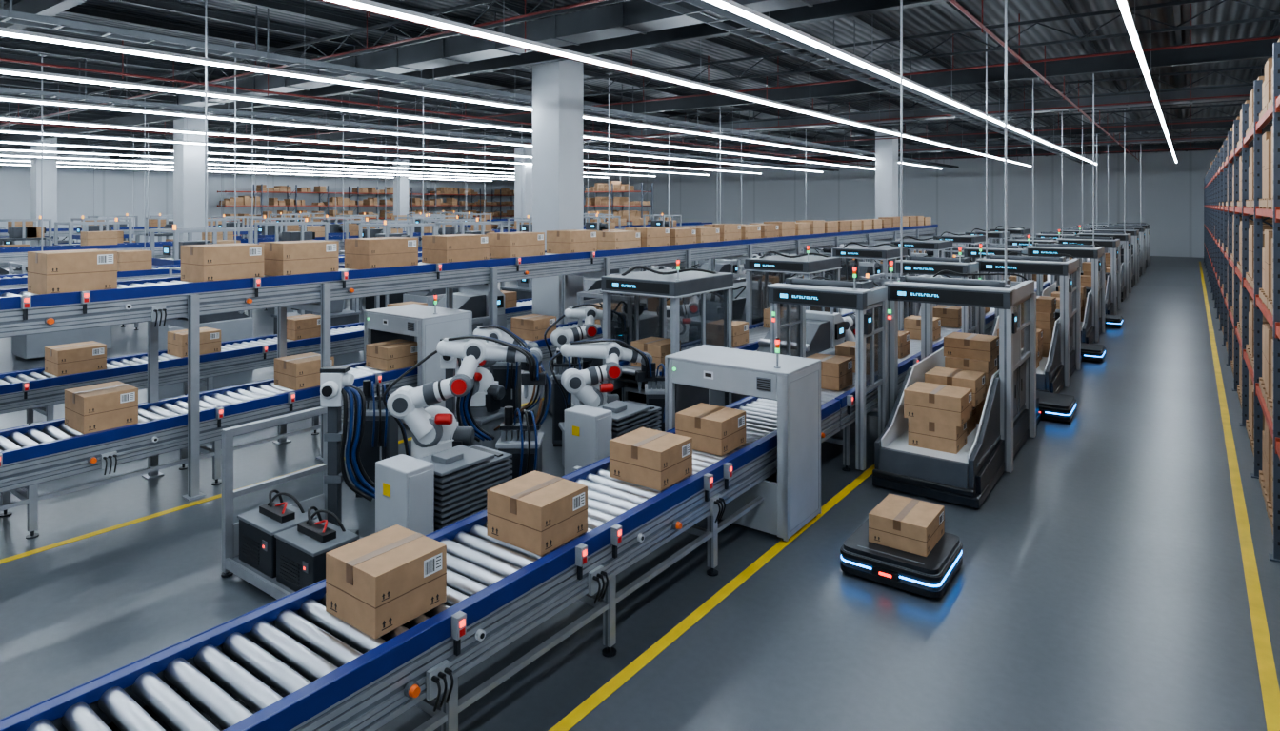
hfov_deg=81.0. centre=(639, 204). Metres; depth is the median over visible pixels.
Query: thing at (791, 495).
tunnel
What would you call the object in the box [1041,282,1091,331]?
tray
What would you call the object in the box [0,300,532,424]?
conveyor
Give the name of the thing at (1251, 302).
cardboard box
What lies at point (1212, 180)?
rack
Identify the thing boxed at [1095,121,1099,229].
suspension rod
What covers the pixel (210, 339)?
cardboard box
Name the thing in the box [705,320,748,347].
cardboard box
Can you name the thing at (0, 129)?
ceiling purlin
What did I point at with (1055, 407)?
robot
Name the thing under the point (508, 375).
stand
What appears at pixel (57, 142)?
ceiling purlin
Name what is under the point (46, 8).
ceiling beam
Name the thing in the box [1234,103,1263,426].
rack
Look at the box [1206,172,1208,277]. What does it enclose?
rack
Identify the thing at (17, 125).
ceiling purlin
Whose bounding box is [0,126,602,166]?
ceiling purlin
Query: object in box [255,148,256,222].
suspension rod
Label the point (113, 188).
wall
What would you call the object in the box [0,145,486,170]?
ceiling purlin
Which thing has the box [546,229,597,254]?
cardboard box
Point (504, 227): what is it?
machine
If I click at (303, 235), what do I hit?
tower
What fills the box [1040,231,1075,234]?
roller blind
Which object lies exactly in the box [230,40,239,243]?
suspension rod
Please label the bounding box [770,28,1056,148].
ceiling purlin
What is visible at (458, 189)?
rack
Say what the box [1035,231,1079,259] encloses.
gantry
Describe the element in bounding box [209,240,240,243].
cardboard box
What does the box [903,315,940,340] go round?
cardboard box
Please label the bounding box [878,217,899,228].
cardboard box
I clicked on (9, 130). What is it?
linear light
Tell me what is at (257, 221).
cardboard box
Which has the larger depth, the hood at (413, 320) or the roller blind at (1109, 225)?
the roller blind at (1109, 225)
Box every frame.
[220,406,363,599]
[640,182,652,220]
[1203,178,1204,262]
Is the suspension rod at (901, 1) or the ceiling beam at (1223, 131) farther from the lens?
the ceiling beam at (1223, 131)
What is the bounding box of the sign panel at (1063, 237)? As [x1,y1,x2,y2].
[1061,236,1113,239]
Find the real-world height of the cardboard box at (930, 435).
0.332 m
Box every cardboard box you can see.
[0,244,29,247]
[7,220,33,229]
[25,226,44,238]
[27,248,117,294]
[44,340,106,376]
[64,380,138,434]
[80,220,104,228]
[80,231,117,245]
[109,230,123,242]
[117,249,151,271]
[148,219,165,226]
[167,326,220,358]
[180,242,263,282]
[201,231,233,240]
[207,218,221,225]
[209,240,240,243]
[244,217,262,224]
[259,240,339,276]
[274,352,334,390]
[282,224,299,231]
[286,314,320,340]
[299,225,324,237]
[302,216,319,221]
[325,524,446,639]
[344,237,418,269]
[350,224,375,236]
[354,216,370,220]
[365,339,417,371]
[387,301,427,307]
[390,228,402,233]
[391,215,406,219]
[421,234,489,263]
[423,222,441,233]
[470,224,491,231]
[480,214,492,219]
[486,231,544,259]
[486,470,587,556]
[500,290,517,308]
[510,314,556,340]
[514,220,532,229]
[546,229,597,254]
[586,219,603,222]
[591,302,622,324]
[597,230,640,250]
[601,221,615,230]
[602,229,624,231]
[609,427,692,491]
[610,219,626,225]
[624,226,670,247]
[630,337,680,370]
[632,218,647,225]
[647,297,682,312]
[664,220,676,227]
[670,227,696,245]
[675,402,746,456]
[680,226,719,243]
[703,223,740,241]
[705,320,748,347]
[740,224,760,239]
[752,223,779,238]
[755,275,779,284]
[763,221,795,237]
[763,306,796,328]
[795,222,810,235]
[796,220,824,234]
[805,353,852,391]
[810,305,830,312]
[824,220,850,232]
[824,221,838,233]
[835,340,878,375]
[842,220,860,231]
[853,220,872,230]
[863,219,881,229]
[867,330,909,359]
[868,494,944,557]
[876,219,891,228]
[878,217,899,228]
[896,216,916,226]
[902,217,908,227]
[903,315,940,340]
[903,381,972,427]
[907,419,966,454]
[916,216,923,225]
[923,217,930,225]
[924,366,985,407]
[932,304,961,327]
[943,332,999,360]
[944,356,997,384]
[966,407,976,437]
[976,382,990,423]
[997,328,1042,353]
[1008,276,1016,281]
[1020,296,1056,313]
[1020,311,1055,329]
[1032,274,1047,281]
[1036,352,1039,368]
[1038,326,1054,357]
[1039,349,1041,361]
[1051,291,1082,307]
[1056,297,1059,309]
[1058,285,1085,299]
[1080,275,1091,287]
[1080,297,1086,321]
[1081,261,1105,271]
[1082,271,1105,280]
[1104,253,1110,260]
[1232,221,1233,254]
[1232,268,1233,306]
[1232,270,1234,311]
[1232,329,1234,361]
[1233,163,1234,199]
[1233,215,1251,256]
[1239,156,1249,200]
[1239,224,1239,261]
[1239,344,1241,386]
[1240,109,1241,138]
[1240,161,1241,200]
[1240,216,1273,220]
[1240,220,1241,265]
[1240,284,1241,330]
[1240,354,1241,398]
[1248,166,1249,199]
[1248,220,1273,222]
[1248,229,1249,273]
[1248,293,1253,312]
[1248,312,1249,345]
[1248,372,1253,422]
[1249,88,1254,125]
[1249,146,1254,199]
[1249,224,1273,278]
[1249,300,1254,357]
[1249,384,1254,439]
[1257,76,1264,82]
[1261,80,1264,109]
[1261,131,1271,199]
[1261,247,1264,290]
[1261,324,1264,382]
[1261,430,1264,479]
[1262,232,1264,247]
[1262,316,1268,324]
[1262,413,1264,431]
[1264,58,1273,105]
[1264,139,1271,198]
[1264,229,1273,298]
[1264,323,1273,397]
[1264,419,1273,501]
[1271,66,1273,97]
[1271,125,1273,198]
[1271,238,1273,300]
[1271,339,1273,403]
[1271,444,1273,511]
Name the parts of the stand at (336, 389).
stand post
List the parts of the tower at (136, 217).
frame, frame post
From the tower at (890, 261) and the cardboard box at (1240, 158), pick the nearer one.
the tower at (890, 261)
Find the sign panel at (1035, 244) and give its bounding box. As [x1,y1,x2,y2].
[1032,242,1095,248]
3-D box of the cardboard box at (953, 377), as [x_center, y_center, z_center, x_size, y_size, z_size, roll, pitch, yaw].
[4.133,2.379,9.831,0.625,0.342,0.566,0,0,36]
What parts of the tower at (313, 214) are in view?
frame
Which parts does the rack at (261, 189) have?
upright frame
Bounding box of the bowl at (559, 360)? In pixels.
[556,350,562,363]
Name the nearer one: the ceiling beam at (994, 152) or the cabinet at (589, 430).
the cabinet at (589, 430)
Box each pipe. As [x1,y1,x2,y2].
[0,0,606,125]
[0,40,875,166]
[0,108,722,172]
[141,3,1279,152]
[292,69,1249,159]
[318,0,1015,163]
[392,113,1234,164]
[482,136,1227,168]
[595,145,1219,170]
[948,0,1139,161]
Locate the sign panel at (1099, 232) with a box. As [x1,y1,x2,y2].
[1081,231,1125,234]
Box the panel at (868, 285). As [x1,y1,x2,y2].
[785,276,873,289]
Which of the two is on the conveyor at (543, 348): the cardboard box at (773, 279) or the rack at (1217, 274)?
the cardboard box at (773, 279)
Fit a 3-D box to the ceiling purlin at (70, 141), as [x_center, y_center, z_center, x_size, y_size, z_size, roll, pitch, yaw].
[-23.855,-3.522,51.645,0.100,0.155,65.000,0,0,36]
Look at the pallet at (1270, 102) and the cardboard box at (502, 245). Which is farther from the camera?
the cardboard box at (502, 245)
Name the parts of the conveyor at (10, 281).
rail, support post, support post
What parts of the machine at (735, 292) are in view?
antenna frame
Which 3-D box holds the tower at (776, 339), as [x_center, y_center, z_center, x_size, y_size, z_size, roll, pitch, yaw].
[1.423,1.535,7.764,0.070,0.310,0.070,0,0,36]
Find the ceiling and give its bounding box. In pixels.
[0,0,1279,162]
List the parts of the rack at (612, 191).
upright frame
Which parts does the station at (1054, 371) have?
gantry post, panel, gantry post, panel, panel, panel trim, gantry post, access door, panel frame, gantry post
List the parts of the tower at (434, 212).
frame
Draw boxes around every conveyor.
[0,219,514,245]
[0,221,712,262]
[0,224,938,501]
[0,241,420,267]
[0,250,697,311]
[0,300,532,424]
[0,360,489,539]
[0,396,839,730]
[120,308,267,330]
[486,281,785,361]
[518,260,872,303]
[609,308,869,404]
[820,305,994,471]
[1034,258,1089,296]
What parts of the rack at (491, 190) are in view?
upright frame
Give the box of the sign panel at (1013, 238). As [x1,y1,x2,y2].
[1012,237,1053,240]
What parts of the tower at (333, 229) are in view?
frame, frame post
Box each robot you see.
[840,519,962,598]
[1036,391,1076,421]
[1080,342,1105,361]
[1104,314,1122,327]
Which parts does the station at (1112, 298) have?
panel, gantry post, panel frame, gantry post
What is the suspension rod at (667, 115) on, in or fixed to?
hanging from the ceiling
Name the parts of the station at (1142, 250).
gantry post, gantry post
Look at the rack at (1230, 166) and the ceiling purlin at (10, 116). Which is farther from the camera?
the ceiling purlin at (10, 116)
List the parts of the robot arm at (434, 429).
arm, arm, motor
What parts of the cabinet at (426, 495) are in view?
cabinet door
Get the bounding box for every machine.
[0,227,12,244]
[0,267,14,275]
[6,238,54,274]
[8,261,27,274]
[11,325,111,359]
[58,237,78,242]
[158,266,253,351]
[271,298,361,334]
[286,300,344,313]
[402,288,459,306]
[433,283,506,332]
[497,224,513,229]
[500,279,532,300]
[577,289,670,383]
[583,269,621,303]
[597,267,630,275]
[673,259,710,300]
[683,273,763,340]
[697,260,702,267]
[699,259,740,279]
[702,258,740,264]
[732,257,794,321]
[743,249,792,279]
[756,307,845,357]
[776,248,802,278]
[800,248,828,256]
[800,259,855,280]
[814,243,845,269]
[832,241,908,330]
[840,244,880,287]
[860,273,937,342]
[862,250,911,286]
[891,236,953,279]
[896,238,927,275]
[912,249,939,257]
[936,250,963,306]
[947,233,970,259]
[953,255,994,279]
[981,242,1007,280]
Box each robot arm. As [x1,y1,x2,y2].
[382,335,551,459]
[455,325,543,450]
[543,303,629,414]
[549,339,655,468]
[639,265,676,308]
[656,292,723,344]
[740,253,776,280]
[784,271,833,308]
[833,306,878,341]
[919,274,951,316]
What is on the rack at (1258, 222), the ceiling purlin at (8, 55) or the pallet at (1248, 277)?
the pallet at (1248, 277)
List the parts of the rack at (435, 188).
upright frame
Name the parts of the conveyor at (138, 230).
rail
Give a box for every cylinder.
[504,405,513,425]
[526,410,534,425]
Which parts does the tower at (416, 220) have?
frame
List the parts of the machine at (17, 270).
antenna frame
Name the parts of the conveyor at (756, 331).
rail, leg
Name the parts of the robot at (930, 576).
plate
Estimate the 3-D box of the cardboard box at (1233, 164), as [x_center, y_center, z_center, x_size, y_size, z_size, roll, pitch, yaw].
[12.133,-0.441,14.886,0.542,0.741,0.562,0,0,36]
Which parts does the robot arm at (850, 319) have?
arm, arm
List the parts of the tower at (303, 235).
frame post, frame post, frame post, frame, frame post, frame post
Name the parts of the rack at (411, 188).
upright frame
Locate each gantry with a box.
[743,251,841,325]
[767,276,887,470]
[895,255,979,334]
[963,243,1027,281]
[1006,237,1058,286]
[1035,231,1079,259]
[1057,228,1092,261]
[1073,225,1105,253]
[1085,222,1112,227]
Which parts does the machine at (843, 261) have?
frame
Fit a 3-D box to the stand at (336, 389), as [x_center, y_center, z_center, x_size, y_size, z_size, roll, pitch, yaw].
[-2.745,2.405,7.189,0.713,1.690,0.345,0,0,0]
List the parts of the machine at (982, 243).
antenna frame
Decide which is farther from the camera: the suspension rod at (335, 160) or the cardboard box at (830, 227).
the suspension rod at (335, 160)
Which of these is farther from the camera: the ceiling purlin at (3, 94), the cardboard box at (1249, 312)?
the ceiling purlin at (3, 94)
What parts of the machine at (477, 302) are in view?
door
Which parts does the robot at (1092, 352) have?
plate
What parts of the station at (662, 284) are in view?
post, post, post, grey panel, post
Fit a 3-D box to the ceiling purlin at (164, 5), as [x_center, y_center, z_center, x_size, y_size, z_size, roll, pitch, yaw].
[4.514,-3.522,30.806,0.100,0.155,65.000,0,0,36]
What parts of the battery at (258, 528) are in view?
lid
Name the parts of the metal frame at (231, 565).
post, rail, plate, rail, post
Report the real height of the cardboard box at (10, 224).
0.451 m
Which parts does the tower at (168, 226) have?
frame post, frame post, frame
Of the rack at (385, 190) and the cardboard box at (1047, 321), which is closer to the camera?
the cardboard box at (1047, 321)
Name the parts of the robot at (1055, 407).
plate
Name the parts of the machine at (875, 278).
frame, frame post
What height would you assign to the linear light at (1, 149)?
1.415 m
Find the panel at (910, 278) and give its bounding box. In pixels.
[900,274,1011,288]
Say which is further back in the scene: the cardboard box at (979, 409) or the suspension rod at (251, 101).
the suspension rod at (251, 101)
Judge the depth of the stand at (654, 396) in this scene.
9.67 m
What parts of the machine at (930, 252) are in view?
motor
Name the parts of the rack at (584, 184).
upright frame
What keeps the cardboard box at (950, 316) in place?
on the conveyor at (847, 396)
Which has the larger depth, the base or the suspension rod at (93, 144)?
the suspension rod at (93, 144)
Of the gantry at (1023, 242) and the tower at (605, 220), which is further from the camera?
the tower at (605, 220)
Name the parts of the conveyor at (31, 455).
leg, leg, rail, leg, leg, leg, leg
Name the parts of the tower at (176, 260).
frame post, frame post, frame post, frame, frame post, frame post, frame post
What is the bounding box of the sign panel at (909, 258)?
[906,255,969,262]
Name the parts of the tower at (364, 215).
frame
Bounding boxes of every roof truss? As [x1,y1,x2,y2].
[0,0,628,127]
[29,0,1279,159]
[207,64,1264,161]
[289,102,1244,167]
[370,128,1227,172]
[438,140,1222,175]
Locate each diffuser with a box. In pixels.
[0,70,873,169]
[0,131,706,175]
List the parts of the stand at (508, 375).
door, lid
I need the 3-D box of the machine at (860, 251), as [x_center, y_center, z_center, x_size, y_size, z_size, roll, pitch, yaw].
[5.899,2.170,19.180,1.400,2.421,1.740,0,0,36]
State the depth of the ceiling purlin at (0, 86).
28.82 m
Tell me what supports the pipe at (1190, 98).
hanging from the ceiling
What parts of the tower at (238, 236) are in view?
frame, frame post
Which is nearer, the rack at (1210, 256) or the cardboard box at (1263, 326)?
the cardboard box at (1263, 326)
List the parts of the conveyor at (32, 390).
leg, leg, leg, leg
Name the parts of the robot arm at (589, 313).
arm, arm, motor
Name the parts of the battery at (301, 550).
lid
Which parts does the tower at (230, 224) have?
frame, frame post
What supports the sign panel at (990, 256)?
hanging from the station at (1054, 371)
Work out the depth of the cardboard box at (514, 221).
38.71 m
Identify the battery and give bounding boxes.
[237,489,317,578]
[274,506,359,592]
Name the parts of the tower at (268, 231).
frame post, frame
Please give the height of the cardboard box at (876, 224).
0.381 m
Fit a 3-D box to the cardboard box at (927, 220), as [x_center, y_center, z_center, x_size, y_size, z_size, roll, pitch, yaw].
[12.774,0.760,34.045,0.602,0.381,0.902,0,0,36]
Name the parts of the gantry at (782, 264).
post, post, post, post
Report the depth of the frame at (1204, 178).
44.15 m
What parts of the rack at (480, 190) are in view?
upright frame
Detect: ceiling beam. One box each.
[0,0,88,39]
[0,0,956,146]
[109,35,1279,159]
[229,99,1249,164]
[338,116,1236,170]
[408,130,1219,172]
[469,141,1223,175]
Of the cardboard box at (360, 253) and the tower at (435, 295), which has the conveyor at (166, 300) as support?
the cardboard box at (360, 253)
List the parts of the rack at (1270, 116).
upright frame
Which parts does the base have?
lid, manifold rail, door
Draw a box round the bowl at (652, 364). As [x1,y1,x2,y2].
[651,362,655,371]
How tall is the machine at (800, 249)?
2.090 m
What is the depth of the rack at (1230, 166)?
15.85 m
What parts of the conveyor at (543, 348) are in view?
rail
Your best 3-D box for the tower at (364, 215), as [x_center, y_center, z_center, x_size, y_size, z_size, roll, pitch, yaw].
[-16.838,1.950,44.644,1.560,2.900,1.983,0,0,36]
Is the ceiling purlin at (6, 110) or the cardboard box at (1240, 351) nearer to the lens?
the cardboard box at (1240, 351)
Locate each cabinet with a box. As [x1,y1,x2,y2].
[375,444,512,536]
[564,400,661,475]
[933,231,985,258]
[964,228,1010,247]
[989,225,1030,245]
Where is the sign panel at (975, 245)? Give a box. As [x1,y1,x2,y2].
[971,243,1020,249]
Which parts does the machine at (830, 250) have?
motor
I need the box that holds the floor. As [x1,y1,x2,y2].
[0,245,1279,730]
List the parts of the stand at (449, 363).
stand post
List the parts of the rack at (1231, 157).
upright frame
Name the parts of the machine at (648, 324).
frame post, frame, frame post, motor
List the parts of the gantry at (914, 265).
gantry post, panel frame, gantry post, gantry post, panel frame, gantry post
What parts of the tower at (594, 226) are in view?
frame, frame post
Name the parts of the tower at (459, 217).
frame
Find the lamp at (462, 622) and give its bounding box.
[460,620,464,628]
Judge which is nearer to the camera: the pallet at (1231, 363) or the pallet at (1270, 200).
the pallet at (1270, 200)
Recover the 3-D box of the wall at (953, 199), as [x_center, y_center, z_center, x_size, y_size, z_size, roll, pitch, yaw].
[12.450,-0.100,65.427,62.600,7.000,0.200,0,0,36]
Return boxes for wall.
[0,150,514,246]
[583,149,1219,258]
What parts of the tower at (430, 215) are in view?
frame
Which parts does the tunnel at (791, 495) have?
panel, panel, panel, panel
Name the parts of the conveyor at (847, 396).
leg, rail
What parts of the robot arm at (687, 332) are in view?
arm, arm, motor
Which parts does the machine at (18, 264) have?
frame post, frame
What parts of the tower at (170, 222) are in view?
frame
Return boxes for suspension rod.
[37,54,46,251]
[93,143,94,216]
[132,134,134,234]
[141,92,147,249]
[146,123,149,239]
[204,0,206,244]
[220,151,221,216]
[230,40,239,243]
[251,100,253,243]
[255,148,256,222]
[335,160,336,215]
[340,114,345,240]
[394,100,400,233]
[420,86,423,258]
[587,142,588,216]
[605,72,612,231]
[628,142,629,227]
[666,115,669,226]
[720,106,720,223]
[740,135,741,224]
[805,129,806,219]
[898,0,902,280]
[983,24,990,259]
[1004,0,1010,287]
[1030,79,1033,246]
[1060,91,1063,239]
[1080,115,1082,233]
[1092,73,1096,248]
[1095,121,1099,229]
[1106,135,1108,226]
[1123,108,1126,234]
[1140,131,1140,225]
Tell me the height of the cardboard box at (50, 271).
0.442 m
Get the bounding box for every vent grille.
[407,321,415,331]
[756,377,771,392]
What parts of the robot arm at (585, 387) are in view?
arm, arm, motor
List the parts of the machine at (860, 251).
post, post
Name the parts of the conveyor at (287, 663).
rail, leg, rail, leg, leg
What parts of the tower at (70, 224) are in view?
frame post, frame post, frame, frame post, frame post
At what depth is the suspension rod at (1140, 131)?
36.41 m
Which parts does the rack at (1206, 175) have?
upright frame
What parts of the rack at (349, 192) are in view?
upright frame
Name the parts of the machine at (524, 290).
frame post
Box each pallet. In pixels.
[1230,360,1234,374]
[1237,261,1240,272]
[1237,321,1241,338]
[1237,385,1241,405]
[1245,124,1251,136]
[1245,200,1251,208]
[1245,272,1254,286]
[1245,344,1254,365]
[1245,420,1254,447]
[1251,279,1254,289]
[1251,358,1254,371]
[1251,440,1254,458]
[1259,103,1267,119]
[1259,198,1267,209]
[1259,288,1271,308]
[1259,377,1271,408]
[1259,470,1271,512]
[1267,95,1273,109]
[1267,198,1273,209]
[1267,298,1273,316]
[1267,399,1273,423]
[1267,502,1273,535]
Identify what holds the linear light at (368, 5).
hanging from the ceiling
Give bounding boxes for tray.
[0,0,959,168]
[0,59,839,171]
[644,0,1090,164]
[880,347,1023,463]
[992,305,1059,374]
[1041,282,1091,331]
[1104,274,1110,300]
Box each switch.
[261,540,267,551]
[302,560,308,573]
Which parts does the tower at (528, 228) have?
frame post, frame, frame post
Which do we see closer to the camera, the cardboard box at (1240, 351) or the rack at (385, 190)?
the cardboard box at (1240, 351)
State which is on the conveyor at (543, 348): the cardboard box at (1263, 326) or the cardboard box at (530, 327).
the cardboard box at (530, 327)
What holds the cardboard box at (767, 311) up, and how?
on the conveyor at (756, 331)
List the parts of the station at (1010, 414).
gantry post, panel, panel, gantry post, panel, panel trim, gantry post, access door, panel frame, access door, gantry post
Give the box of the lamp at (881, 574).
[879,572,891,578]
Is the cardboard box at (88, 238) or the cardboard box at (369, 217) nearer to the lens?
the cardboard box at (88, 238)
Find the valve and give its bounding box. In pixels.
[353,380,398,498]
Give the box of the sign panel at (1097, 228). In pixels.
[1097,227,1134,230]
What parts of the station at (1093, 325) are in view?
gantry post, gantry post, panel, gantry post, panel frame, gantry post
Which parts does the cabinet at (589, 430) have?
cabinet door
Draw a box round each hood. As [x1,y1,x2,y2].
[158,317,187,327]
[363,303,471,337]
[460,289,504,316]
[583,274,619,295]
[600,268,735,299]
[619,268,628,273]
[664,344,820,399]
[715,259,737,274]
[732,280,771,307]
[743,254,841,274]
[783,308,844,348]
[832,245,908,259]
[847,261,879,279]
[891,239,953,250]
[911,253,927,256]
[933,234,985,243]
[964,231,1010,239]
[989,228,1030,235]
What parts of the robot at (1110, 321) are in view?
plate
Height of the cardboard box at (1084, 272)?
0.301 m
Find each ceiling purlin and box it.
[0,0,906,154]
[0,40,842,157]
[0,51,819,158]
[0,61,798,159]
[0,73,772,159]
[0,78,762,159]
[0,85,748,160]
[0,93,723,161]
[0,100,746,166]
[0,102,696,162]
[0,107,675,163]
[0,111,661,164]
[0,120,622,164]
[0,122,616,165]
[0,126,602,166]
[0,128,586,166]
[0,132,508,163]
[0,134,607,171]
[0,136,487,164]
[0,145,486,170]
[3,144,505,170]
[4,147,347,164]
[10,116,650,164]
[15,143,502,169]
[20,29,863,156]
[57,141,471,165]
[112,0,930,153]
[230,0,975,159]
[370,0,979,151]
[465,0,1022,157]
[587,0,1034,149]
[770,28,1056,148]
[850,14,1090,147]
[940,1,1119,145]
[1054,0,1154,144]
[1172,0,1187,142]
[1217,14,1279,150]
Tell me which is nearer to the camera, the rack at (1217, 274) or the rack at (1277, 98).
the rack at (1277, 98)
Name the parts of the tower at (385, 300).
frame post, frame post, frame, frame post, frame post, frame post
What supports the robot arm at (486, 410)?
on the floor
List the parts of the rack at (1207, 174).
upright frame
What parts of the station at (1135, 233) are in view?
panel, gantry post, gantry post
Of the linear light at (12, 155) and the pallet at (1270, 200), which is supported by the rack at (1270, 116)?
the pallet at (1270, 200)
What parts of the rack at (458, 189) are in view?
upright frame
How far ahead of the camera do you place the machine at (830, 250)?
31.39 m
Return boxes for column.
[30,138,57,246]
[173,117,207,240]
[393,159,408,231]
[514,146,532,220]
[532,60,583,324]
[875,128,898,263]
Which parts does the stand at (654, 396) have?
lid, door, manifold rail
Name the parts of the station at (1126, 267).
gantry post, panel, gantry post, gantry post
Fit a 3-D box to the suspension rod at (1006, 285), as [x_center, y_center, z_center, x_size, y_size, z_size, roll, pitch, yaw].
[4.793,-1.258,9.818,0.140,4.675,0.140,0,0,36]
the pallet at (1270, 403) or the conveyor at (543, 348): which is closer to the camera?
the pallet at (1270, 403)
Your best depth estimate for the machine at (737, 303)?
16.28 m
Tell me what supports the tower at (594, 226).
on the floor
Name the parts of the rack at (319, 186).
upright frame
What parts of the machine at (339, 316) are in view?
frame post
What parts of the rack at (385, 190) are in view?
upright frame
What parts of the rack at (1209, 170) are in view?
upright frame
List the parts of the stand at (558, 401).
lid, door, manifold rail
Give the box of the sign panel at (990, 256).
[985,254,1065,261]
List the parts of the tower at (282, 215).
frame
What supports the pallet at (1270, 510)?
on the floor
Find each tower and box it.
[0,216,53,245]
[52,218,132,245]
[70,216,133,242]
[87,213,138,242]
[143,217,173,241]
[149,213,173,241]
[149,224,252,318]
[207,219,240,239]
[210,214,261,239]
[249,216,305,238]
[254,218,328,244]
[269,212,309,221]
[290,211,324,221]
[311,215,362,253]
[335,213,379,228]
[343,218,410,244]
[359,220,436,310]
[394,214,443,233]
[406,212,444,246]
[413,214,456,222]
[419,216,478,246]
[424,210,453,219]
[433,294,438,314]
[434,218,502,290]
[442,211,473,230]
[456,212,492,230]
[507,215,532,232]
[516,220,532,285]
[583,212,613,226]
[583,213,603,225]
[583,214,620,231]
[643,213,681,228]
[675,259,679,280]
[774,338,780,368]
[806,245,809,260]
[851,265,857,290]
[888,260,893,282]
[958,246,961,262]
[979,243,982,259]
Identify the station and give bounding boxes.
[600,265,735,406]
[872,270,1040,508]
[976,252,1081,394]
[1025,241,1105,343]
[1056,235,1120,315]
[1077,230,1131,301]
[1094,226,1139,287]
[1104,224,1145,277]
[1114,222,1150,268]
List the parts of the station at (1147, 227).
gantry post, gantry post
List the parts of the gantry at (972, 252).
gantry post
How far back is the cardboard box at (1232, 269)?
15.62 m
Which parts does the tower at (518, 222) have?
frame post, frame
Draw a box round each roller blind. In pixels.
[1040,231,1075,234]
[1060,228,1091,230]
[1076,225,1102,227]
[1108,224,1140,226]
[1117,222,1146,224]
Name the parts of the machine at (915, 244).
post, post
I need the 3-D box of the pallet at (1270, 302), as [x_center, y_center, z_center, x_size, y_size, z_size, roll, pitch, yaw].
[6.942,1.089,7.457,1.000,0.120,1.200,0,0,36]
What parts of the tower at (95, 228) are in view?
frame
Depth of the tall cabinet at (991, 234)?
29.63 m
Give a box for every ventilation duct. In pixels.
[176,0,837,106]
[583,68,1262,142]
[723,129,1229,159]
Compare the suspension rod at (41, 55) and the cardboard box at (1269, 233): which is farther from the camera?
the suspension rod at (41, 55)
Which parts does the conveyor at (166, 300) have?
support post, support post, support post, support post, support post, rail, support post, support post, support post, support post, support post, support post, support post, support post, support post, support post, support post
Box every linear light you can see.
[0,25,875,169]
[0,26,941,169]
[0,86,709,175]
[0,95,822,172]
[0,116,760,174]
[0,139,655,177]
[0,147,608,178]
[0,154,514,177]
[0,159,514,179]
[0,162,491,180]
[326,0,1031,166]
[704,0,1096,164]
[1117,0,1177,162]
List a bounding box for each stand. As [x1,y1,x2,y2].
[320,365,375,535]
[440,337,494,442]
[491,360,520,422]
[551,350,581,446]
[644,362,664,431]
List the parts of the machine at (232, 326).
antenna frame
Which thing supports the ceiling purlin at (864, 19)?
attached to the ceiling
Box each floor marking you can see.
[0,398,543,564]
[548,464,874,730]
[1199,261,1279,730]
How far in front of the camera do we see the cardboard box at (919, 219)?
32.86 m
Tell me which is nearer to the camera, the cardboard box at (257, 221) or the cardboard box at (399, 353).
the cardboard box at (399, 353)
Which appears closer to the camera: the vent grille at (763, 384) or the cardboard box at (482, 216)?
the vent grille at (763, 384)
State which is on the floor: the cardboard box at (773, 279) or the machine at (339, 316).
the machine at (339, 316)
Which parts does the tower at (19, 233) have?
frame post, frame post, frame, frame post, frame post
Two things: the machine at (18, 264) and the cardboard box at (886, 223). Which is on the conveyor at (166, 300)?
the cardboard box at (886, 223)
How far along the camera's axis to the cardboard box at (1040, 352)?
14.19 m
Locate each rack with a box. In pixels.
[217,183,262,236]
[254,184,297,220]
[297,185,328,220]
[320,186,359,220]
[350,186,386,219]
[386,187,412,219]
[412,187,436,211]
[427,188,459,216]
[450,189,480,228]
[480,189,500,229]
[492,194,514,218]
[583,183,611,220]
[611,183,651,221]
[1203,177,1234,265]
[1204,175,1206,268]
[1205,174,1207,272]
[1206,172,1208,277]
[1207,169,1209,280]
[1208,167,1211,286]
[1210,164,1212,293]
[1211,160,1214,299]
[1213,157,1217,308]
[1215,152,1219,319]
[1217,147,1223,331]
[1220,140,1227,346]
[1223,131,1234,365]
[1228,120,1249,391]
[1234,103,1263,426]
[1242,80,1273,479]
[1255,41,1279,562]
[1275,95,1279,459]
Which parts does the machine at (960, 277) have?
antenna frame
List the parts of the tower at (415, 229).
frame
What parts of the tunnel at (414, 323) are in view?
panel, panel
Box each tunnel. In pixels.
[363,303,472,423]
[664,344,820,541]
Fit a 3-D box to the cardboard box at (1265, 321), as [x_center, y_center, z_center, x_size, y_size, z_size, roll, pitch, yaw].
[8.190,1.799,9.519,0.542,0.661,0.562,0,0,36]
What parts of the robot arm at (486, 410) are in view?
arm, motor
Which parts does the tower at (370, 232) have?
frame post, frame post, frame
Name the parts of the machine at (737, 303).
frame post, motor, frame post, frame, frame post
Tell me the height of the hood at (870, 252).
0.240 m
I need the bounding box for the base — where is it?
[495,405,543,480]
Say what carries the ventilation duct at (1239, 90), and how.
hanging from the ceiling
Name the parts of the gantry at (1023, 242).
gantry post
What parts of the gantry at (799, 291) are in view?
gantry post, panel frame, gantry post, gantry post, panel frame, gantry post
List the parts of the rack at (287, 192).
upright frame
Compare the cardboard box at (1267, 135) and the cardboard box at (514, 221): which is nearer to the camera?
the cardboard box at (1267, 135)

